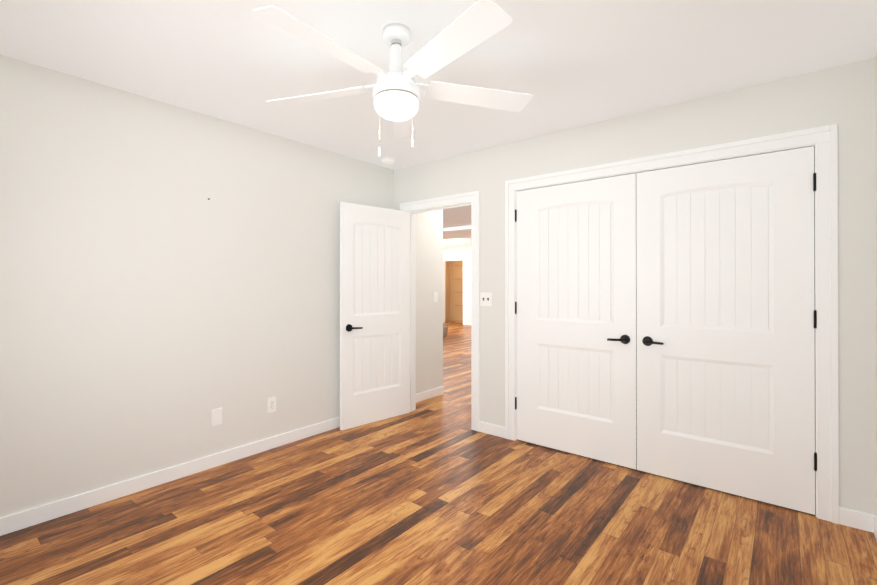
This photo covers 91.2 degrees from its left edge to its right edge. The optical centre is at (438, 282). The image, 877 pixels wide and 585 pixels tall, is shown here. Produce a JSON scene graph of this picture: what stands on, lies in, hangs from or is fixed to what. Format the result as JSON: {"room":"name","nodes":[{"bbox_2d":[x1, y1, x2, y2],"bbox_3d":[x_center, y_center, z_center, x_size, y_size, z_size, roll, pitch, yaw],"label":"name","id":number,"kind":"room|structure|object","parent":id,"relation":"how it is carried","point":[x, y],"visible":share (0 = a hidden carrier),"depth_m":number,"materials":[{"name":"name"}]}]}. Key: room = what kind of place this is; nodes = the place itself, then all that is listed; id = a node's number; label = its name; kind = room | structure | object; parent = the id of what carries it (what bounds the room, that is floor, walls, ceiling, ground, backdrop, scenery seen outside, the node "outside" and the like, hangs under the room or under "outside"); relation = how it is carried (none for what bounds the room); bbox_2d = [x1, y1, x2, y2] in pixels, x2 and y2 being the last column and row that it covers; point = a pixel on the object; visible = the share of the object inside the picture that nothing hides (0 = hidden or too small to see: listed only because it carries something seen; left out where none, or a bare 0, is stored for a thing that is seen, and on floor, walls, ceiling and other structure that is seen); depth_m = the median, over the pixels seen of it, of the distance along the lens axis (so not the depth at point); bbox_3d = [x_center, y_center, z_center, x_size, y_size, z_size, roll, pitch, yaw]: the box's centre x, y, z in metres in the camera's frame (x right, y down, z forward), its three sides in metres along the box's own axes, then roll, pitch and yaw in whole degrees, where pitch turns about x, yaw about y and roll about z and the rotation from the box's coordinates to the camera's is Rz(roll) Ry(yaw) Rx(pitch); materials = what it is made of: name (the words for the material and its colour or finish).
{"room":"empty bedroom","nodes":[
{"label":"empty bedroom","id":0,"kind":"room"},
{"bbox_2d":[0,55,442,517],"bbox_3d":[-1.369,0.064,3.357,0.120,2.450,4.380,0,0,39],"label":"wall","id":1,"kind":"structure","parent":0,"point":[157,306],"depth_m":2.73,"materials":[{"name":"paint"}]},
{"bbox_2d":[0,417,339,535],"bbox_3d":[-1.534,1.243,3.042,0.013,0.090,3.450,0,0,39],"label":"baseboard","id":2,"kind":"structure","parent":1,"relation":"attached to","point":[37,515],"depth_m":2.68,"materials":[{"name":"white wood"}]},
{"bbox_2d":[211,408,221,425],"bbox_3d":[-1.558,0.943,3.018,0.007,0.115,0.072,0,0,39],"label":"electrical outlet","id":3,"kind":"object","parent":1,"relation":"attached to","point":[216,416],"visible":1,"depth_m":3.01,"materials":[{"name":"white plastic"}]},
{"bbox_2d":[267,396,275,412],"bbox_3d":[-1.297,0.949,3.340,0.009,0.115,0.072,0,0,39],"label":"duplex electrical outlet","id":4,"kind":"object","parent":1,"relation":"attached to","point":[271,404],"visible":1,"depth_m":3.34,"materials":[{"name":"white plastic"}]},
{"bbox_2d":[416,386,443,401],"bbox_3d":[-0.128,1.249,4.794,0.023,0.090,0.605,0,0,39],"label":"baseboard","id":5,"kind":"structure","parent":1,"relation":"attached to","point":[425,395],"depth_m":4.81,"materials":[{"name":"white wood"}]},
{"bbox_2d":[433,292,437,301],"bbox_3d":[-0.031,0.164,4.911,0.013,0.115,0.072,0,0,39],"label":"light switch","id":6,"kind":"object","parent":1,"relation":"attached to","point":[435,296],"visible":1,"depth_m":4.90,"materials":[{"name":"white plastic"}]},
{"bbox_2d":[0,320,876,584],"bbox_3d":[-0.061,1.354,7.685,10.720,0.100,12.770,0,0,39],"label":"floor","id":7,"kind":"structure","parent":0,"point":[436,490],"depth_m":2.26,"materials":[{"name":"brown wood"}]},
{"bbox_2d":[443,325,447,336],"bbox_3d":[0.066,1.176,10.633,0.344,0.277,0.340,0,0,39],"label":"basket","id":8,"kind":"object","parent":7,"relation":"on","point":[445,329],"visible":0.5,"depth_m":10.52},
{"bbox_2d":[455,265,462,321],"bbox_3d":[0.835,0.364,14.716,0.480,1.930,0.300,0,0,39],"label":"shelf","id":9,"kind":"object","parent":7,"relation":"on","point":[459,292],"visible":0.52,"depth_m":14.67,"materials":[{"name":"brown wood"}]},
{"bbox_2d":[0,0,876,248],"bbox_3d":[-0.061,-1.196,7.694,10.720,0.100,12.770,0,0,39],"label":"ceiling","id":10,"kind":"structure","parent":0,"point":[567,64],"depth_m":2.20,"materials":[{"name":"paint"}]},
{"bbox_2d":[381,157,394,163],"bbox_3d":[-0.474,-1.141,4.026,0.124,0.036,0.124,0,0,39],"label":"smoke detector","id":11,"kind":"object","parent":10,"relation":"attached to","point":[386,160],"visible":1,"depth_m":3.98,"materials":[{"name":"white plastic"}]},
{"bbox_2d":[252,0,531,156],"bbox_3d":[-0.213,-0.874,1.950,1.324,0.585,1.283,0,0,39],"label":"ceiling fan","id":12,"kind":"object","parent":10,"relation":"hanging from","point":[396,88],"visible":1,"depth_m":1.89,"materials":[{"name":"white"}]},
{"bbox_2d":[443,224,470,232],"bbox_3d":[-0.344,-1.097,9.225,8.120,0.088,0.200,0,0,39],"label":"beam","id":13,"kind":"structure","parent":10,"relation":"attached to","point":[465,227],"depth_m":8.55,"materials":[{"name":"white wood"}]},
{"bbox_2d":[445,261,449,320],"bbox_3d":[0.066,0.105,14.958,0.120,2.450,0.870,0,0,39],"label":"wall","id":14,"kind":"structure","parent":0,"point":[447,263],"depth_m":15.17,"materials":[{"name":"brown wood"}]},
{"bbox_2d":[450,260,462,320],"bbox_3d":[1.134,0.104,14.746,2.050,2.450,0.120,0,0,39],"label":"wall","id":15,"kind":"structure","parent":0,"point":[453,282],"depth_m":15.07,"materials":[{"name":"brown wood"}]},
{"bbox_2d":[443,247,470,322],"bbox_3d":[2.310,0.096,12.515,8.360,2.450,0.120,0,0,39],"label":"wall","id":16,"kind":"structure","parent":0,"point":[465,252],"depth_m":13.61,"materials":[{"name":"paint"}]},
{"bbox_2d":[443,257,464,324],"bbox_3d":[0.464,0.259,13.913,0.980,2.135,0.018,0,0,39],"label":"door frame","id":17,"kind":"structure","parent":16,"relation":"attached to","point":[452,259],"depth_m":13.63,"materials":[{"name":"white wood"}]},
{"bbox_2d":[394,57,876,515],"bbox_3d":[0.936,0.064,3.349,3.480,2.450,0.120,0,0,39],"label":"wall","id":18,"kind":"structure","parent":0,"point":[842,97],"depth_m":2.52,"materials":[{"name":"paint"}]},
{"bbox_2d":[340,202,409,429],"bbox_3d":[-0.570,0.289,4.000,0.768,1.985,0.150,0,0,-43],"label":"bedroom door","id":19,"kind":"structure","parent":18,"relation":"in","point":[374,314],"depth_m":3.96,"materials":[{"name":"white wood"}]},
{"bbox_2d":[400,191,479,431],"bbox_3d":[0.029,0.246,4.079,0.952,2.091,0.156,0,0,39],"label":"door frame","id":20,"kind":"structure","parent":18,"relation":"attached to","point":[471,199],"depth_m":3.78,"materials":[{"name":"white wood"}]},
{"bbox_2d":[480,292,491,305],"bbox_3d":[0.405,0.140,3.686,0.116,0.115,0.020,0,0,39],"label":"bedroom light switch","id":21,"kind":"object","parent":18,"relation":"attached to","point":[485,299],"visible":1,"depth_m":3.69,"materials":[{"name":"white plastic"}]},
{"bbox_2d":[515,173,636,469],"bbox_3d":[0.986,0.266,3.221,0.927,2.041,0.092,0,0,39],"label":"closet door","id":22,"kind":"structure","parent":18,"relation":"in","point":[576,336],"depth_m":3.19,"materials":[{"name":"white wood"}]},
{"bbox_2d":[505,124,838,523],"bbox_3d":[1.384,0.220,2.976,2.027,2.136,0.138,0,0,39],"label":"trim","id":23,"kind":"structure","parent":18,"relation":"attached to","point":[823,140],"depth_m":2.34,"materials":[{"name":"white wood"}]},
{"bbox_2d":[479,421,873,532],"bbox_3d":[0.894,1.244,3.293,3.454,0.090,0.013,0,0,39],"label":"baseboard","id":24,"kind":"structure","parent":18,"relation":"attached to","point":[856,519],"depth_m":2.26,"materials":[{"name":"white wood"}]},
{"bbox_2d":[636,146,816,515],"bbox_3d":[1.709,0.264,2.639,0.927,2.041,0.092,0,0,39],"label":"closet door","id":25,"kind":"structure","parent":18,"relation":"in","point":[725,283],"depth_m":2.61,"materials":[{"name":"white wood"}]},
{"bbox_2d":[875,54,876,450],"bbox_3d":[1.218,0.055,0.830,0.120,2.450,3.690,0,0,39],"label":"wall","id":26,"kind":"structure","parent":0,"point":[876,221],"depth_m":2.20,"materials":[{"name":"paint"}]},
{"bbox_2d":[873,515,876,539],"bbox_3d":[1.166,1.235,0.867,0.013,0.090,3.450,0,0,39],"label":"baseboard","id":27,"kind":"structure","parent":26,"relation":"attached to","point":[875,523],"depth_m":2.16,"materials":[{"name":"white wood"}]}
]}

